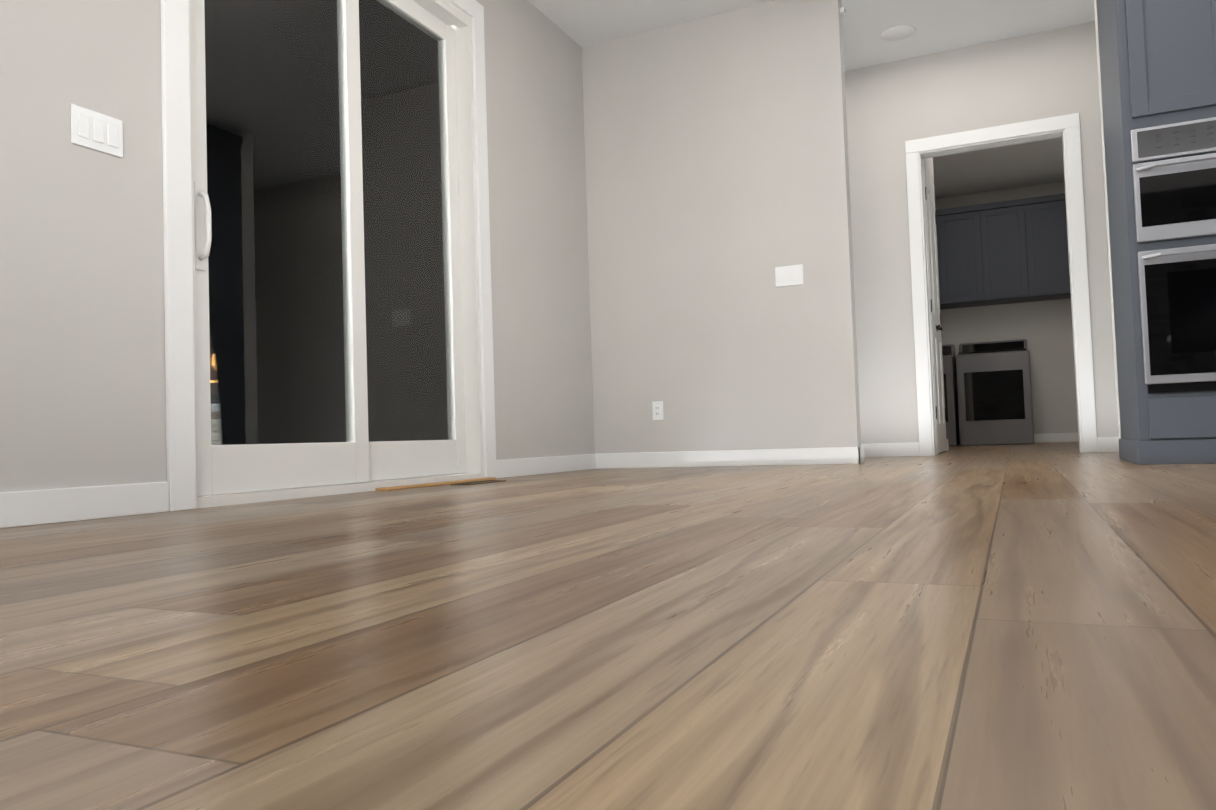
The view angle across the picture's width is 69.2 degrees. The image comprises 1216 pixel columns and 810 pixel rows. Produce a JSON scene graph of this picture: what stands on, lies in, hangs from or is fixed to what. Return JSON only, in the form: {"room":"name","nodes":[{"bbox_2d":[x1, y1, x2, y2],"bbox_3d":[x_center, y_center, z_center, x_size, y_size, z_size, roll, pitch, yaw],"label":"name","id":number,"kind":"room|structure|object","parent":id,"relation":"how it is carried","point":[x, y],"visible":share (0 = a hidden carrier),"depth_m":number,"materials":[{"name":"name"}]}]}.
{"room":"kitchen","nodes":[
{"label":"kitchen","id":0,"kind":"room"},
{"bbox_2d":[0,0,594,491],"bbox_3d":[-1.623,-1.032,2.664,0.180,2.740,9.250,-3,-3,25],"label":"wall","id":1,"kind":"structure","parent":0,"point":[82,352],"depth_m":2.71,"materials":[{"name":"paint"}]},
{"bbox_2d":[0,482,168,528],"bbox_3d":[-2.411,0.236,0.579,0.014,0.095,4.863,-3,-3,25],"label":"baseboard","id":2,"kind":"structure","parent":1,"relation":"attached to","point":[32,507],"depth_m":2.52,"materials":[{"name":"white"}]},
{"bbox_2d":[71,104,122,157],"bbox_3d":[-1.522,-0.816,2.631,0.010,0.116,0.162,-3,-3,25],"label":"switch plate","id":3,"kind":"object","parent":1,"relation":"attached to","point":[94,130],"visible":1,"depth_m":2.62,"materials":[{"name":"white plastic"}]},
{"bbox_2d":[160,0,496,511],"bbox_3d":[-1.024,-0.878,3.711,0.018,2.475,1.930,-3,-3,25],"label":"door frame","id":4,"kind":"structure","parent":1,"relation":"attached to","point":[178,284],"depth_m":2.87,"materials":[{"name":"white wood"}]},
{"bbox_2d":[189,0,483,508],"bbox_3d":[-1.102,-0.830,3.746,0.199,2.388,1.756,-3,-3,25],"label":"sliding patio door","id":5,"kind":"structure","parent":1,"relation":"in","point":[336,314],"depth_m":3.61,"materials":[{"name":"white plastic"}]},
{"bbox_2d":[496,454,595,478],"bbox_3d":[-0.332,0.345,5.079,0.014,0.095,1.183,-3,-3,25],"label":"baseboard","id":6,"kind":"structure","parent":1,"relation":"attached to","point":[506,468],"depth_m":5.00,"materials":[{"name":"white"}]},
{"bbox_2d":[0,442,1215,809],"bbox_3d":[3.004,0.215,2.783,8.000,0.050,13.400,-3,-3,25],"label":"floor","id":7,"kind":"structure","parent":0,"point":[1026,626],"depth_m":0.78,"materials":[{"name":"brown wood"}]},
{"bbox_2d":[375,477,495,490],"bbox_3d":[-0.763,0.360,4.045,0.055,0.012,0.860,-3,-3,25],"label":"threshold strip","id":8,"kind":"object","parent":7,"relation":"on","point":[428,484],"visible":0.96,"depth_m":3.94,"materials":[{"name":"brown wood"}]},
{"bbox_2d":[450,480,505,484],"bbox_3d":[-0.597,0.359,4.084,0.105,0.007,0.310,-3,-3,25],"label":"floor vent","id":9,"kind":"object","parent":7,"relation":"in","point":[479,482],"visible":1,"depth_m":4.03,"materials":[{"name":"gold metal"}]},
{"bbox_2d":[942,344,959,445],"bbox_3d":[3.371,-0.103,9.455,0.680,1.090,0.774,-3,-3,25],"label":"washer","id":10,"kind":"object","parent":7,"relation":"on","point":[950,394],"visible":0.31,"depth_m":8.99,"materials":[{"name":"silver metal"}]},
{"bbox_2d":[956,339,1033,445],"bbox_3d":[4.015,-0.136,9.158,0.680,1.090,0.774,-3,-3,25],"label":"dryer","id":11,"kind":"object","parent":7,"relation":"on","point":[994,393],"visible":1,"depth_m":8.81,"materials":[{"name":"silver metal"}]},
{"bbox_2d":[1096,0,1215,464],"bbox_3d":[2.723,-1.095,3.909,0.883,2.675,0.843,-3,-3,25],"label":"tall cabinet","id":12,"kind":"object","parent":7,"relation":"on","point":[1158,71],"visible":1,"depth_m":3.70,"materials":[{"name":"grey blue-gray painted wood"}]},
{"bbox_2d":[528,0,1094,198],"bbox_3d":[2.829,-2.567,2.931,8.180,0.050,13.400,-3,-3,25],"label":"ceiling","id":13,"kind":"structure","parent":0,"point":[942,25],"depth_m":5.58,"materials":[{"name":"white paint"}]},
{"bbox_2d":[880,25,915,40],"bbox_3d":[1.869,-2.397,5.684,0.220,0.006,0.220,-3,-3,25],"label":"flush ceiling light","id":14,"kind":"object","parent":13,"relation":"attached to","point":[897,32],"visible":1,"depth_m":5.67,"materials":[{"name":"white plastic"}]},
{"bbox_2d":[582,0,1120,453],"bbox_3d":[3.527,-1.148,4.072,8.000,2.740,0.120,-3,-3,25],"label":"wall","id":15,"kind":"structure","parent":0,"point":[717,172],"depth_m":5.31,"materials":[{"name":"paint"}]},
{"bbox_2d":[652,401,662,419],"bbox_3d":[0.308,0.036,5.458,0.070,0.116,0.010,-3,-3,25],"label":"outlet","id":16,"kind":"object","parent":15,"relation":"attached to","point":[657,408],"visible":1,"depth_m":5.45,"materials":[{"name":"white plastic"}]},
{"bbox_2d":[596,444,863,468],"bbox_3d":[0.664,0.320,5.284,1.654,0.095,0.017,-3,-3,25],"label":"baseboard","id":17,"kind":"structure","parent":15,"relation":"attached to","point":[832,455],"depth_m":5.24,"materials":[{"name":"white"}]},
{"bbox_2d":[775,264,802,286],"bbox_3d":[1.054,-0.753,5.133,0.162,0.116,0.010,-3,-3,25],"label":"light switch","id":18,"kind":"object","parent":15,"relation":"attached to","point":[788,275],"visible":1,"depth_m":5.13,"materials":[{"name":"white plastic"}]},
{"bbox_2d":[840,7,844,13],"bbox_3d":[1.358,-2.281,5.102,0.028,0.030,0.030,-3,-3,25],"label":"sensor","id":19,"kind":"object","parent":15,"relation":"attached to","point":[842,10],"visible":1,"depth_m":5.09,"materials":[{"name":"white plastic"}]},
{"bbox_2d":[864,444,867,462],"bbox_3d":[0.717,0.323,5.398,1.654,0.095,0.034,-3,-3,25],"label":"baseboard","id":20,"kind":"structure","parent":15,"relation":"attached to","point":[865,445],"depth_m":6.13,"materials":[{"name":"white"}]},
{"bbox_2d":[924,157,943,453],"bbox_3d":[2.412,-1.005,6.732,0.120,2.740,1.280,-3,-3,25],"label":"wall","id":21,"kind":"structure","parent":0,"point":[929,161],"depth_m":7.28,"materials":[{"name":"paint"}]},
{"bbox_2d":[844,21,1117,443],"bbox_3d":[3.970,-1.116,5.245,8.180,2.740,0.120,-3,-3,25],"label":"wall","id":22,"kind":"structure","parent":0,"point":[892,107],"depth_m":6.04,"materials":[{"name":"paint"}]},
{"bbox_2d":[868,442,919,456],"bbox_3d":[1.278,0.343,6.379,1.850,0.095,0.014,-3,-3,25],"label":"baseboard","id":23,"kind":"structure","parent":22,"relation":"attached to","point":[907,448],"depth_m":6.06,"materials":[{"name":"white"}]},
{"bbox_2d":[905,113,1097,455],"bbox_3d":[2.587,-0.758,5.865,1.060,2.165,0.140,-3,-3,25],"label":"door frame","id":24,"kind":"structure","parent":22,"relation":"attached to","point":[1066,128],"depth_m":5.79,"materials":[{"name":"white wood"}]},
{"bbox_2d":[922,159,946,454],"bbox_3d":[2.449,-0.697,6.570,0.052,2.110,0.980,-3,-3,25],"label":"door","id":25,"kind":"structure","parent":24,"relation":"attached to","point":[936,328],"depth_m":6.50,"materials":[{"name":"white wood"}]},
{"bbox_2d":[1097,437,1118,451],"bbox_3d":[3.800,0.212,5.217,1.590,0.095,0.014,-3,-3,25],"label":"baseboard","id":26,"kind":"structure","parent":22,"relation":"attached to","point":[1104,444],"depth_m":5.52,"materials":[{"name":"white wood"}]},
{"bbox_2d":[936,181,1077,433],"bbox_3d":[4.012,-0.941,9.683,2.610,2.740,0.120,-3,-3,25],"label":"wall","id":27,"kind":"structure","parent":0,"point":[1044,329],"depth_m":9.36,"materials":[{"name":"paint"}]},
{"bbox_2d":[935,209,950,309],"bbox_3d":[3.432,-1.563,9.683,0.548,1.020,0.390,-3,-3,25],"label":"upper cabinet","id":28,"kind":"object","parent":27,"relation":"attached to","point":[941,215],"depth_m":9.41,"materials":[{"name":"grey wood"}]},
{"bbox_2d":[947,203,994,308],"bbox_3d":[3.813,-1.582,9.507,0.548,1.020,0.390,-3,-3,25],"label":"upper cabinet","id":29,"kind":"object","parent":27,"relation":"attached to","point":[968,231],"depth_m":9.30,"materials":[{"name":"grey wood"}]},
{"bbox_2d":[987,198,1038,304],"bbox_3d":[4.194,-1.602,9.332,0.548,1.020,0.390,-3,-3,25],"label":"upper cabinet","id":30,"kind":"object","parent":27,"relation":"attached to","point":[1006,252],"depth_m":9.13,"materials":[{"name":"grey wood"}]},
{"bbox_2d":[947,432,1078,447],"bbox_3d":[4.069,0.376,9.551,2.460,0.095,0.014,-3,-3,25],"label":"baseboard","id":31,"kind":"structure","parent":27,"relation":"attached to","point":[1046,437],"depth_m":9.25,"materials":[{"name":"white wood"}]},
{"bbox_2d":[1031,193,1070,300],"bbox_3d":[4.545,-1.620,9.170,0.482,1.020,0.390,-3,-3,25],"label":"upper cabinet","id":32,"kind":"object","parent":27,"relation":"attached to","point":[1052,276],"depth_m":8.98,"materials":[{"name":"grey wood"}]}
]}

